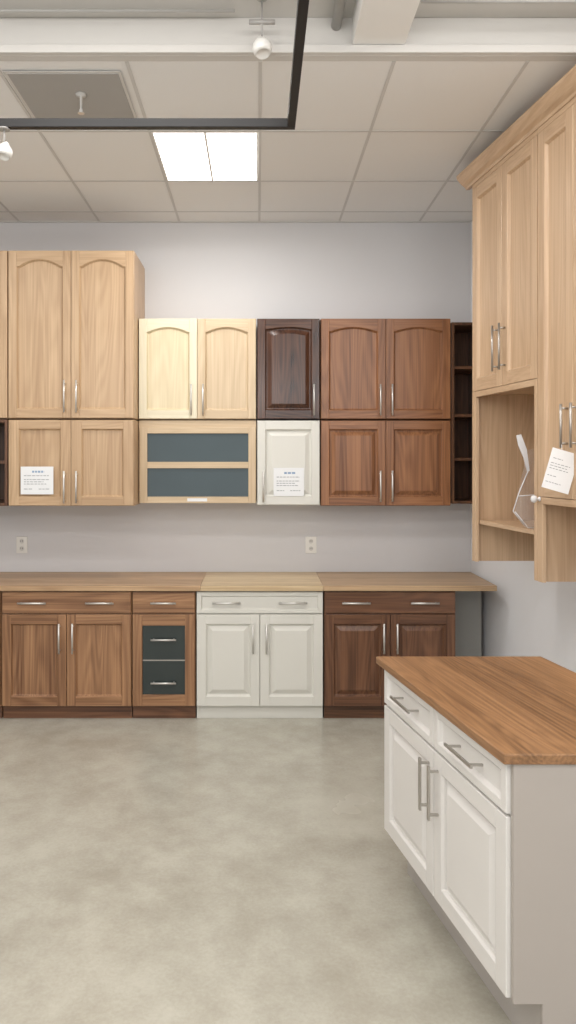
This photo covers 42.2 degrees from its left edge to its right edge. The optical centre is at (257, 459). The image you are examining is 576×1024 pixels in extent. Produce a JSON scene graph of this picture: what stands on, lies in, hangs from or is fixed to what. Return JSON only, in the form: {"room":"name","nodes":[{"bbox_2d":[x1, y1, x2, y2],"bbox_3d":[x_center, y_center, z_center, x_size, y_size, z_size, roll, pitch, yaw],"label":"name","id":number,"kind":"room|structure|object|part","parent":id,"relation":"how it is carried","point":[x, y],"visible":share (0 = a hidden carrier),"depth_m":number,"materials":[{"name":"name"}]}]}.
{"room":"store","nodes":[
{"label":"store","id":0,"kind":"room"},
{"bbox_2d":[0,223,470,571],"bbox_3d":[-0.850,-0.130,5.675,5.700,3.750,0.150,0,0,0],"label":"wall","id":1,"kind":"structure","parent":0,"point":[256,271],"depth_m":5.60,"materials":[{"name":"paint"}]},
{"bbox_2d":[0,420,8,505],"bbox_3d":[-1.958,0.019,5.350,0.484,0.592,0.496,0,0,0],"label":"shelf unit","id":2,"kind":"object","parent":1,"relation":"attached to","point":[4,424],"visible":0.41,"depth_m":5.12,"materials":[{"name":"brown wood"}]},
{"bbox_2d":[0,251,14,419],"bbox_3d":[-2.147,-0.862,5.332,0.865,1.153,0.532,0,0,0],"label":"upper cabinet","id":3,"kind":"object","parent":1,"relation":"attached to","point":[4,255],"visible":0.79,"depth_m":5.10,"materials":[{"name":"brown wood"}]},
{"bbox_3d":[-1.932,-0.862,5.110,0.428,1.145,0.020,0,0,0],"label":"door","id":4,"kind":"part","parent":3,"relation":"part of","materials":[{"name":"brown wood"}]},
{"bbox_2d":[16,537,26,552],"bbox_3d":[-1.774,0.637,5.595,0.084,0.125,0.009,0,0,0],"label":"wall outlet","id":5,"kind":"object","parent":1,"relation":"attached to","point":[21,542],"visible":1,"depth_m":5.59,"materials":[{"name":"white plastic"}]},
{"bbox_2d":[9,420,139,505],"bbox_3d":[-1.280,0.019,5.332,0.861,0.592,0.532,0,0,0],"label":"upper cabinet","id":6,"kind":"object","parent":1,"relation":"attached to","point":[93,462],"visible":1,"depth_m":5.10,"materials":[{"name":"brown wood"}]},
{"bbox_2d":[21,467,52,493],"bbox_3d":[-1.512,0.140,5.098,0.224,0.190,0.002,0,0,0],"label":"price tag","id":7,"kind":"object","parent":6,"relation":"attached to","point":[34,480],"visible":1,"depth_m":5.10,"materials":[{"name":"paper"}]},
{"bbox_3d":[-1.495,0.019,5.110,0.426,0.584,0.020,0,0,0],"label":"door","id":8,"kind":"part","parent":6,"relation":"part of","materials":[{"name":"brown wood"}]},
{"bbox_3d":[-1.322,0.185,5.083,0.012,0.220,0.035,0,0,0],"label":"handle","id":9,"kind":"part","parent":6,"relation":"part of","materials":[{"name":"metal"}]},
{"bbox_3d":[-1.239,0.185,5.083,0.012,0.220,0.035,0,0,0],"label":"handle","id":10,"kind":"part","parent":6,"relation":"part of","materials":[{"name":"metal"}]},
{"bbox_3d":[-1.066,0.019,5.110,0.426,0.584,0.020,0,0,0],"label":"door","id":11,"kind":"part","parent":6,"relation":"part of","materials":[{"name":"brown wood"}]},
{"bbox_2d":[9,251,144,420],"bbox_3d":[-1.280,-0.862,5.332,0.861,1.153,0.532,0,0,0],"label":"upper cabinet","id":12,"kind":"object","parent":1,"relation":"attached to","point":[74,316],"visible":0.99,"depth_m":5.12,"materials":[{"name":"brown wood"}]},
{"bbox_3d":[-1.495,-0.862,5.110,0.426,1.145,0.020,0,0,0],"label":"door","id":13,"kind":"part","parent":12,"relation":"part of","materials":[{"name":"brown wood"}]},
{"bbox_3d":[-1.322,-0.435,5.083,0.012,0.220,0.035,0,0,0],"label":"handle","id":14,"kind":"part","parent":12,"relation":"part of","materials":[{"name":"metal"}]},
{"bbox_3d":[-1.239,-0.435,5.083,0.012,0.220,0.035,0,0,0],"label":"handle","id":15,"kind":"part","parent":12,"relation":"part of","materials":[{"name":"metal"}]},
{"bbox_3d":[-1.066,-0.862,5.110,0.426,1.145,0.020,0,0,0],"label":"door","id":16,"kind":"part","parent":12,"relation":"part of","materials":[{"name":"brown wood"}]},
{"bbox_2d":[139,420,255,502],"bbox_3d":[-0.429,0.012,5.433,0.833,0.586,0.329,0,0,0],"label":"upper cabinet","id":17,"kind":"object","parent":1,"relation":"attached to","point":[181,461],"visible":1,"depth_m":5.28,"materials":[{"name":"brown wood"}]},
{"bbox_3d":[-0.426,-0.087,5.285,0.715,0.200,0.005,0,0,0],"label":"glass pane","id":18,"kind":"part","parent":17,"relation":"part of","materials":[{"name":"grey glass"}]},
{"bbox_3d":[-0.426,0.159,5.285,0.715,0.200,0.005,0,0,0],"label":"glass pane","id":19,"kind":"part","parent":17,"relation":"part of","materials":[{"name":"grey glass"}]},
{"bbox_2d":[139,319,255,419],"bbox_3d":[-0.429,-0.646,5.417,0.833,0.715,0.362,0,0,0],"label":"upper cabinet","id":20,"kind":"object","parent":1,"relation":"attached to","point":[190,369],"visible":0.98,"depth_m":5.29,"materials":[{"name":"brown wood"}]},
{"bbox_3d":[-0.637,-0.646,5.280,0.412,0.707,0.020,0,0,0],"label":"door","id":21,"kind":"part","parent":20,"relation":"part of","materials":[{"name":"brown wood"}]},
{"bbox_3d":[-0.471,-0.425,5.253,0.012,0.220,0.035,0,0,0],"label":"handle","id":22,"kind":"part","parent":20,"relation":"part of","materials":[{"name":"metal"}]},
{"bbox_3d":[-0.388,-0.425,5.253,0.012,0.220,0.035,0,0,0],"label":"handle","id":23,"kind":"part","parent":20,"relation":"part of","materials":[{"name":"metal"}]},
{"bbox_3d":[-0.222,-0.646,5.280,0.412,0.707,0.020,0,0,0],"label":"door","id":24,"kind":"part","parent":20,"relation":"part of","materials":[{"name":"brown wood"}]},
{"bbox_2d":[0,61,529,222],"bbox_3d":[-0.881,-1.786,4.470,5.398,0.005,2.260,0,0,0],"label":"ceiling grid","id":25,"kind":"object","parent":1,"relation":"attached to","point":[370,130],"depth_m":4.78,"materials":[{"name":"metal"}]},
{"bbox_2d":[257,420,319,504],"bbox_3d":[0.216,0.019,5.417,0.444,0.601,0.362,0,0,0],"label":"upper cabinet","id":26,"kind":"object","parent":1,"relation":"attached to","point":[280,443],"visible":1,"depth_m":5.27,"materials":[{"name":"wood"}]},
{"bbox_3d":[0.037,0.185,5.253,0.012,0.220,0.035,0,0,0],"label":"handle","id":27,"kind":"part","parent":26,"relation":"part of","materials":[{"name":"metal"}]},
{"bbox_2d":[274,468,303,495],"bbox_3d":[0.217,0.155,5.268,0.215,0.200,0.002,0,0,0],"label":"price tag","id":28,"kind":"object","parent":26,"relation":"attached to","point":[287,481],"visible":1,"depth_m":5.27,"materials":[{"name":"paper"}]},
{"bbox_2d":[257,319,319,419],"bbox_3d":[0.216,-0.646,5.417,0.444,0.715,0.362,0,0,0],"label":"upper cabinet","id":29,"kind":"object","parent":1,"relation":"attached to","point":[288,350],"visible":1,"depth_m":5.27,"materials":[{"name":"brown wood"}]},
{"bbox_3d":[0.395,-0.425,5.253,0.012,0.220,0.035,0,0,0],"label":"handle","id":30,"kind":"part","parent":29,"relation":"part of","materials":[{"name":"metal"}]},
{"bbox_2d":[305,537,316,552],"bbox_3d":[0.398,0.637,5.595,0.084,0.125,0.009,0,0,0],"label":"wall outlet","id":31,"kind":"object","parent":1,"relation":"attached to","point":[310,542],"visible":1,"depth_m":5.59,"materials":[{"name":"white plastic"}]},
{"bbox_2d":[319,319,449,420],"bbox_3d":[0.905,-0.646,5.417,0.920,0.715,0.362,0,0,0],"label":"upper cabinet","id":32,"kind":"object","parent":1,"relation":"attached to","point":[371,369],"visible":0.98,"depth_m":5.29,"materials":[{"name":"brown wood"}]},
{"bbox_3d":[0.676,-0.646,5.280,0.456,0.707,0.020,0,0,0],"label":"door","id":33,"kind":"part","parent":32,"relation":"part of","materials":[{"name":"brown wood"}]},
{"bbox_3d":[0.864,-0.425,5.253,0.012,0.220,0.035,0,0,0],"label":"handle","id":34,"kind":"part","parent":32,"relation":"part of","materials":[{"name":"metal"}]},
{"bbox_3d":[0.947,-0.425,5.253,0.012,0.220,0.035,0,0,0],"label":"handle","id":35,"kind":"part","parent":32,"relation":"part of","materials":[{"name":"metal"}]},
{"bbox_3d":[1.134,-0.646,5.280,0.456,0.707,0.020,0,0,0],"label":"door","id":36,"kind":"part","parent":32,"relation":"part of","materials":[{"name":"brown wood"}]},
{"bbox_2d":[320,420,449,505],"bbox_3d":[0.905,0.022,5.417,0.920,0.606,0.362,0,0,0],"label":"upper cabinet","id":37,"kind":"object","parent":1,"relation":"attached to","point":[363,462],"visible":0.99,"depth_m":5.27,"materials":[{"name":"brown wood"}]},
{"bbox_3d":[0.676,0.022,5.280,0.456,0.598,0.020,0,0,0],"label":"door","id":38,"kind":"part","parent":37,"relation":"part of","materials":[{"name":"brown wood"}]},
{"bbox_3d":[0.864,0.185,5.253,0.012,0.220,0.035,0,0,0],"label":"handle","id":39,"kind":"part","parent":37,"relation":"part of","materials":[{"name":"metal"}]},
{"bbox_3d":[0.947,0.185,5.253,0.012,0.220,0.035,0,0,0],"label":"handle","id":40,"kind":"part","parent":37,"relation":"part of","materials":[{"name":"metal"}]},
{"bbox_3d":[1.134,0.022,5.280,0.456,0.598,0.020,0,0,0],"label":"door","id":41,"kind":"part","parent":37,"relation":"part of","materials":[{"name":"brown wood"}]},
{"bbox_2d":[0,702,511,1023],"bbox_3d":[-0.400,1.795,1.575,6.600,0.100,8.350,0,0,0],"label":"floor","id":42,"kind":"structure","parent":0,"point":[196,870],"depth_m":3.08,"materials":[{"name":"concrete"}]},
{"bbox_2d":[0,591,2,717],"bbox_3d":[-2.164,1.311,5.281,0.871,0.868,0.628,0,0,0],"label":"base cabinet","id":43,"kind":"object","parent":42,"relation":"on","point":[1,613],"visible":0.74,"depth_m":5.02,"materials":[{"name":"brown wood"}]},
{"bbox_3d":[-1.948,1.345,5.010,0.430,0.615,0.020,0,0,0],"label":"door","id":44,"kind":"part","parent":43,"relation":"part of","materials":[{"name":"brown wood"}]},
{"bbox_2d":[0,572,206,590],"bbox_3d":[-1.503,0.858,5.287,2.234,0.036,0.623,0,0,0],"label":"countertop","id":45,"kind":"structure","parent":43,"relation":"on","point":[9,581],"depth_m":5.15,"materials":[{"name":"brown wood"}]},
{"bbox_2d":[2,591,132,717],"bbox_3d":[-1.286,1.311,5.281,0.872,0.868,0.628,0,0,0],"label":"base cabinet","id":46,"kind":"object","parent":42,"relation":"on","point":[66,654],"visible":0.95,"depth_m":5.00,"materials":[{"name":"brown wood"}]},
{"bbox_3d":[-1.513,0.958,4.984,0.190,0.013,0.033,0,0,0],"label":"handle","id":47,"kind":"part","parent":46,"relation":"part of","materials":[{"name":"metal"}]},
{"bbox_3d":[-1.503,1.345,5.010,0.430,0.615,0.020,0,0,0],"label":"door","id":48,"kind":"part","parent":46,"relation":"part of","materials":[{"name":"brown wood"}]},
{"bbox_3d":[-1.331,1.195,4.984,0.013,0.200,0.033,0,0,0],"label":"handle","id":49,"kind":"part","parent":46,"relation":"part of","materials":[{"name":"metal"}]},
{"bbox_3d":[-1.286,0.958,5.010,0.864,0.142,0.020,0,0,0],"label":"drawer","id":50,"kind":"part","parent":46,"relation":"part of","materials":[{"name":"brown wood"}]},
{"bbox_3d":[-1.241,1.195,4.984,0.013,0.200,0.033,0,0,0],"label":"handle","id":51,"kind":"part","parent":46,"relation":"part of","materials":[{"name":"metal"}]},
{"bbox_3d":[-1.069,1.345,5.010,0.430,0.615,0.020,0,0,0],"label":"door","id":52,"kind":"part","parent":46,"relation":"part of","materials":[{"name":"brown wood"}]},
{"bbox_3d":[-1.059,0.958,4.984,0.190,0.013,0.033,0,0,0],"label":"handle","id":53,"kind":"part","parent":46,"relation":"part of","materials":[{"name":"metal"}]},
{"bbox_2d":[132,591,196,717],"bbox_3d":[-0.633,1.311,5.281,0.425,0.868,0.628,0,0,0],"label":"base cabinet","id":54,"kind":"object","parent":42,"relation":"on","point":[164,623],"visible":0.95,"depth_m":5.01,"materials":[{"name":"brown wood"}]},
{"bbox_3d":[-0.633,1.495,4.995,0.170,0.013,0.037,0,0,0],"label":"handle","id":55,"kind":"part","parent":54,"relation":"part of","materials":[{"name":"metal"}]},
{"bbox_3d":[-0.633,1.205,4.995,0.170,0.013,0.037,0,0,0],"label":"handle","id":56,"kind":"part","parent":54,"relation":"part of","materials":[{"name":"metal"}]},
{"bbox_3d":[-0.633,0.958,5.010,0.417,0.142,0.020,0,0,0],"label":"drawer","id":57,"kind":"part","parent":54,"relation":"part of","materials":[{"name":"brown wood"}]},
{"bbox_3d":[-0.633,1.345,5.010,0.417,0.615,0.020,0,0,0],"label":"door","id":58,"kind":"part","parent":54,"relation":"part of","materials":[{"name":"brown wood"}]},
{"bbox_3d":[-0.633,1.345,5.014,0.286,0.464,0.005,0,0,0],"label":"glass pane","id":59,"kind":"part","parent":54,"relation":"part of","materials":[{"name":"grey glass"}]},
{"bbox_2d":[197,591,322,717],"bbox_3d":[0.012,1.311,5.281,0.852,0.868,0.628,0,0,0],"label":"base cabinet","id":60,"kind":"object","parent":42,"relation":"on","point":[260,653],"visible":0.99,"depth_m":5.00,"materials":[{"name":"wood"}]},
{"bbox_3d":[-0.209,0.958,4.989,0.190,0.013,0.043,0,0,0],"label":"handle","id":61,"kind":"part","parent":60,"relation":"part of","materials":[{"name":"metal"}]},
{"bbox_3d":[-0.200,1.345,5.010,0.420,0.615,0.020,0,0,0],"label":"door","id":62,"kind":"part","parent":60,"relation":"part of","materials":[{"name":"white wood"}]},
{"bbox_3d":[-0.033,1.195,4.984,0.013,0.200,0.033,0,0,0],"label":"handle","id":63,"kind":"part","parent":60,"relation":"part of","materials":[{"name":"metal"}]},
{"bbox_3d":[0.012,0.958,5.010,0.844,0.142,0.020,0,0,0],"label":"drawer","id":64,"kind":"part","parent":60,"relation":"part of","materials":[{"name":"white wood"}]},
{"bbox_2d":[200,572,322,590],"bbox_3d":[0.025,0.858,5.287,0.820,0.036,0.623,0,0,0],"label":"countertop","id":65,"kind":"structure","parent":60,"relation":"on","point":[212,581],"depth_m":5.15,"materials":[{"name":"brown wood"}]},
{"bbox_3d":[0.057,1.195,4.984,0.013,0.200,0.033,0,0,0],"label":"handle","id":66,"kind":"part","parent":60,"relation":"part of","materials":[{"name":"metal"}]},
{"bbox_3d":[0.224,1.345,5.010,0.420,0.615,0.020,0,0,0],"label":"door","id":67,"kind":"part","parent":60,"relation":"part of","materials":[{"name":"white wood"}]},
{"bbox_3d":[0.234,0.958,4.989,0.190,0.013,0.043,0,0,0],"label":"handle","id":68,"kind":"part","parent":60,"relation":"part of","materials":[{"name":"metal"}]},
{"bbox_2d":[323,591,454,717],"bbox_3d":[0.887,1.311,5.281,0.883,0.868,0.628,0,0,0],"label":"base cabinet","id":69,"kind":"object","parent":42,"relation":"on","point":[359,627],"visible":0.77,"depth_m":5.00,"materials":[{"name":"wood"}]},
{"bbox_3d":[0.658,0.958,4.984,0.190,0.013,0.033,0,0,0],"label":"handle","id":70,"kind":"part","parent":69,"relation":"part of","materials":[{"name":"metal"}]},
{"bbox_3d":[0.668,1.345,5.010,0.436,0.615,0.020,0,0,0],"label":"door","id":71,"kind":"part","parent":69,"relation":"part of","materials":[{"name":"brown wood"}]},
{"bbox_3d":[0.843,1.195,4.984,0.013,0.200,0.033,0,0,0],"label":"handle","id":72,"kind":"part","parent":69,"relation":"part of","materials":[{"name":"metal"}]},
{"bbox_3d":[0.887,0.958,5.010,0.875,0.142,0.020,0,0,0],"label":"drawer","id":73,"kind":"part","parent":69,"relation":"part of","materials":[{"name":"brown wood"}]},
{"bbox_3d":[0.932,1.195,4.984,0.013,0.200,0.033,0,0,0],"label":"handle","id":74,"kind":"part","parent":69,"relation":"part of","materials":[{"name":"metal"}]},
{"bbox_2d":[316,572,496,590],"bbox_3d":[1.016,0.858,5.287,1.161,0.036,0.623,0,0,0],"label":"countertop","id":75,"kind":"structure","parent":69,"relation":"on","point":[331,581],"depth_m":5.15,"materials":[{"name":"brown wood"}]},
{"bbox_3d":[1.107,1.345,5.010,0.436,0.615,0.020,0,0,0],"label":"door","id":76,"kind":"part","parent":69,"relation":"part of","materials":[{"name":"brown wood"}]},
{"bbox_3d":[1.117,0.958,4.984,0.190,0.013,0.033,0,0,0],"label":"handle","id":77,"kind":"part","parent":69,"relation":"part of","materials":[{"name":"metal"}]},
{"bbox_2d":[455,591,480,655],"bbox_3d":[1.468,1.311,5.310,0.245,0.868,0.020,0,0,0],"label":"panel","id":78,"kind":"object","parent":42,"relation":"on","point":[467,603],"visible":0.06,"depth_m":5.30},
{"bbox_2d":[384,670,575,1023],"bbox_3d":[0.938,1.308,2.637,0.686,0.874,1.149,0,0,-10],"label":"base cabinet","id":79,"kind":"object","parent":42,"relation":"on","point":[489,844],"visible":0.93,"depth_m":2.26,"materials":[{"name":"beige laminate"}]},
{"bbox_3d":[0.570,0.951,2.903,0.048,0.010,0.194,0,0,-10],"label":"handle","id":80,"kind":"part","parent":79,"relation":"part of","materials":[{"name":"silver metal"}]},
{"bbox_3d":[0.588,0.951,2.900,0.020,0.144,0.504,0,0,-10],"label":"drawer","id":81,"kind":"part","parent":79,"relation":"part of","materials":[{"name":"white wood"}]},
{"bbox_3d":[0.588,1.294,2.900,0.020,0.522,0.504,0,0,-10],"label":"door","id":82,"kind":"part","parent":79,"relation":"part of","materials":[{"name":"white wood"}]},
{"bbox_3d":[0.599,1.168,2.688,0.040,0.190,0.012,0,0,0],"label":"handle","id":83,"kind":"part","parent":79,"relation":"part of","materials":[{"name":"silver metal"}]},
{"bbox_3d":[0.613,1.168,2.612,0.040,0.190,0.012,0,0,0],"label":"handle","id":84,"kind":"part","parent":79,"relation":"part of","materials":[{"name":"silver metal"}]},
{"bbox_3d":[0.662,0.951,2.404,0.048,0.010,0.194,0,0,-10],"label":"handle","id":85,"kind":"part","parent":79,"relation":"part of","materials":[{"name":"silver metal"}]},
{"bbox_3d":[0.681,0.951,2.400,0.020,0.144,0.505,0,0,-10],"label":"drawer","id":86,"kind":"part","parent":79,"relation":"part of","materials":[{"name":"white wood"}]},
{"bbox_3d":[0.681,1.294,2.400,0.020,0.522,0.505,0,0,-10],"label":"door","id":87,"kind":"part","parent":79,"relation":"part of","materials":[{"name":"white wood"}]},
{"bbox_2d":[376,656,575,764],"bbox_3d":[0.957,0.855,2.658,0.695,0.030,1.210,0,0,-10],"label":"countertop","id":88,"kind":"structure","parent":79,"relation":"on","point":[521,710],"depth_m":2.62,"materials":[{"name":"brown wood"}]},
{"bbox_3d":[1.054,1.308,2.142,0.650,0.874,0.016,0,0,0],"label":"panel","id":89,"kind":"part","parent":79,"relation":"part of","materials":[{"name":"beige laminate"}]},
{"bbox_2d":[0,61,575,220],"bbox_3d":[-0.825,-1.839,4.470,5.510,0.100,2.260,0,0,0],"label":"ceiling","id":90,"kind":"structure","parent":0,"point":[333,95],"depth_m":4.13,"materials":[{"name":"tile"}]},
{"bbox_2d":[3,71,136,117],"bbox_3d":[-0.900,-1.780,3.680,0.540,0.005,0.530,0,0,0],"label":"ceiling vent","id":91,"kind":"object","parent":90,"relation":"attached to","point":[45,94],"visible":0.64,"depth_m":3.61,"materials":[{"name":"grey metal"}]},
{"bbox_2d":[75,92,86,114],"bbox_3d":[-0.860,-1.730,3.620,0.055,0.094,0.055,0,0,0],"label":"sprinkler","id":92,"kind":"object","parent":91,"relation":"attached to","point":[80,95],"visible":1,"depth_m":3.61,"materials":[{"name":"metal"}]},
{"bbox_2d":[151,132,257,180],"bbox_3d":[-0.290,-1.812,4.412,0.582,0.054,0.707,0,0,0],"label":"ceiling light","id":93,"kind":"object","parent":90,"relation":"attached to","point":[184,156],"visible":0.76,"depth_m":4.36,"materials":[{"name":"white plastic"}]},
{"bbox_2d":[154,133,210,179],"bbox_3d":[-0.434,-1.793,4.412,0.274,0.012,0.688,0,0,0],"label":"diffuser","id":94,"kind":"object","parent":93,"relation":"attached to","point":[183,156],"depth_m":4.37,"materials":[{"name":"white plastic"}]},
{"bbox_2d":[206,133,256,179],"bbox_3d":[-0.145,-1.793,4.412,0.274,0.012,0.688,0,0,0],"label":"diffuser","id":95,"kind":"object","parent":93,"relation":"attached to","point":[229,156],"depth_m":4.39,"materials":[{"name":"white plastic"}]},
{"bbox_2d":[0,0,575,17],"bbox_3d":[-0.440,-2.005,0.370,6.280,0.100,5.940,0,0,0],"label":"ceiling","id":96,"kind":"structure","parent":0,"point":[243,8],"depth_m":3.23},
{"bbox_2d":[0,9,234,12],"bbox_3d":[-1.800,-1.930,3.200,3.400,0.014,0.014,0,0,0],"label":"conduit pipe","id":97,"kind":"object","parent":96,"relation":"attached to","point":[1,10],"visible":1,"depth_m":3.19,"materials":[{"name":"metal"}]},
{"bbox_2d":[0,0,308,129],"bbox_3d":[-1.225,-1.647,1.962,2.750,0.615,2.125,0,0,0],"label":"track","id":98,"kind":"object","parent":96,"relation":"hanging from","point":[288,123],"visible":1,"depth_m":3.00,"materials":[{"name":"black metal"}]},
{"bbox_2d":[0,126,12,160],"bbox_3d":[-1.025,-1.277,3.010,0.066,0.125,0.065,0,0,0],"label":"spotlight","id":99,"kind":"object","parent":98,"relation":"attached to","point":[6,152],"visible":1,"depth_m":3.00,"materials":[{"name":"white metal"}]},
{"bbox_2d":[249,0,274,59],"bbox_3d":[0.017,-1.829,3.150,0.099,0.250,0.083,0,0,38],"label":"spotlight","id":100,"kind":"object","parent":96,"relation":"attached to","point":[262,47],"visible":1,"depth_m":3.14,"materials":[{"name":"white metal"}]},
{"bbox_2d":[331,0,345,30],"bbox_3d":[0.345,-1.915,2.144,0.044,0.044,2.288,0,0,0],"label":"conduit pipe","id":101,"kind":"object","parent":96,"relation":"attached to","point":[339,7],"visible":1,"depth_m":3.18,"materials":[{"name":"grey metal"}]},
{"bbox_2d":[352,0,419,44],"bbox_3d":[0.530,-1.889,1.845,0.230,0.130,2.889,0,0,0],"label":"beam","id":102,"kind":"structure","parent":96,"relation":"attached to","point":[374,22],"depth_m":3.11,"materials":[{"name":"paint"}]},
{"bbox_2d":[421,0,575,3],"bbox_3d":[1.340,-1.910,3.100,1.320,0.018,0.018,0,0,0],"label":"conduit pipe","id":103,"kind":"object","parent":96,"relation":"attached to","point":[422,1],"visible":1,"depth_m":3.10,"materials":[{"name":"white metal"}]},
{"bbox_2d":[471,222,575,672],"bbox_3d":[2.234,-0.130,1.500,0.119,3.750,8.297,0,0,-8],"label":"wall","id":104,"kind":"structure","parent":0,"point":[525,616],"depth_m":4.80,"materials":[{"name":"paint"}]},
{"bbox_2d":[0,18,575,60],"bbox_3d":[-0.832,-1.871,3.303,5.496,0.168,0.075,0,0,0],"label":"beam","id":105,"kind":"structure","parent":104,"relation":"attached to","point":[21,39],"depth_m":3.29,"materials":[{"name":"paint"}]},
{"bbox_2d":[449,322,471,503],"bbox_3d":[1.484,-0.333,5.435,0.228,1.285,0.326,0,0,0],"label":"shelf unit","id":106,"kind":"object","parent":104,"relation":"attached to","point":[460,419],"visible":0.53,"depth_m":5.59,"materials":[{"name":"brown wood"}]},
{"bbox_3d":[1.484,-0.655,5.435,0.188,0.020,0.310,0,0,0],"label":"shelf","id":107,"kind":"part","parent":106,"relation":"part of","materials":[{"name":"brown wood"}]},
{"bbox_3d":[1.484,-0.315,5.435,0.188,0.020,0.310,0,0,0],"label":"shelf","id":108,"kind":"part","parent":106,"relation":"part of","materials":[{"name":"brown wood"}]},
{"bbox_3d":[1.484,-0.005,5.435,0.188,0.020,0.310,0,0,0],"label":"shelf","id":109,"kind":"part","parent":106,"relation":"part of","materials":[{"name":"brown wood"}]},
{"bbox_2d":[472,130,538,580],"bbox_3d":[1.549,-0.515,4.033,0.531,2.220,0.824,0,0,-8],"label":"upper cabinet","id":110,"kind":"object","parent":104,"relation":"attached to","point":[505,199],"visible":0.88,"depth_m":4.24,"materials":[{"name":"brown wood"}]},
{"bbox_3d":[1.303,-1.000,4.222,0.020,1.195,0.374,0,0,-8],"label":"door","id":111,"kind":"part","parent":110,"relation":"part of","materials":[{"name":"brown wood"}]},
{"bbox_3d":[1.294,-0.610,4.076,0.039,0.250,0.012,0,0,0],"label":"handle","id":112,"kind":"part","parent":110,"relation":"part of","materials":[{"name":"silver metal"}]},
{"bbox_3d":[1.306,-0.610,3.996,0.039,0.250,0.012,0,0,0],"label":"handle","id":113,"kind":"part","parent":110,"relation":"part of","materials":[{"name":"silver metal"}]},
{"bbox_2d":[479,520,533,534],"bbox_3d":[1.575,0.364,4.036,0.459,0.022,0.778,0,0,-8],"label":"shelf","id":114,"kind":"object","parent":110,"relation":"attached to","point":[515,525],"depth_m":4.14,"materials":[{"name":"brown wood"}]},
{"bbox_2d":[456,65,575,189],"bbox_3d":[1.569,-1.668,3.740,0.533,0.084,1.589,0,0,-8],"label":"crown molding","id":115,"kind":"structure","parent":110,"relation":"on","point":[563,91],"depth_m":3.73,"materials":[{"name":"brown wood"}]},
{"bbox_3d":[1.355,-1.000,3.850,0.020,1.195,0.374,0,0,-8],"label":"door","id":116,"kind":"part","parent":110,"relation":"part of","materials":[{"name":"brown wood"}]},
{"bbox_2d":[513,434,533,527],"bbox_3d":[1.391,0.109,3.841,0.148,0.484,0.038,0,0,0],"label":"holder","id":117,"kind":"object","parent":110,"relation":"on","point":[521,444],"visible":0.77,"depth_m":3.85,"materials":[{"name":"white plastic"}]},
{"bbox_2d":[530,97,575,582],"bbox_3d":[1.643,-0.515,3.349,0.626,2.220,0.618,0,0,0],"label":"upper cabinet","id":118,"kind":"object","parent":104,"relation":"attached to","point":[556,136],"depth_m":3.54,"materials":[{"name":"brown wood"}]},
{"bbox_3d":[1.353,0.190,3.635,0.045,0.038,0.038,0,0,0],"label":"knob","id":119,"kind":"part","parent":118,"relation":"part of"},
{"bbox_2d":[541,444,573,493],"bbox_3d":[1.357,0.042,3.357,0.169,0.226,0.032,0,0,0],"label":"price tag","id":120,"kind":"object","parent":118,"relation":"hanging from","point":[559,473],"visible":1,"depth_m":3.34,"materials":[{"name":"paper"}]},
{"bbox_3d":[1.391,-0.155,3.389,0.039,0.200,0.012,0,0,0],"label":"handle","id":121,"kind":"part","parent":118,"relation":"part of","materials":[{"name":"silver metal"}]},
{"bbox_3d":[1.402,-0.155,3.309,0.039,0.200,0.012,0,0,0],"label":"handle","id":122,"kind":"part","parent":118,"relation":"part of","materials":[{"name":"silver metal"}]},
{"bbox_3d":[1.447,-0.710,3.196,0.020,1.776,0.309,0,0,-8],"label":"door","id":123,"kind":"part","parent":118,"relation":"part of","materials":[{"name":"brown wood"}]}
]}

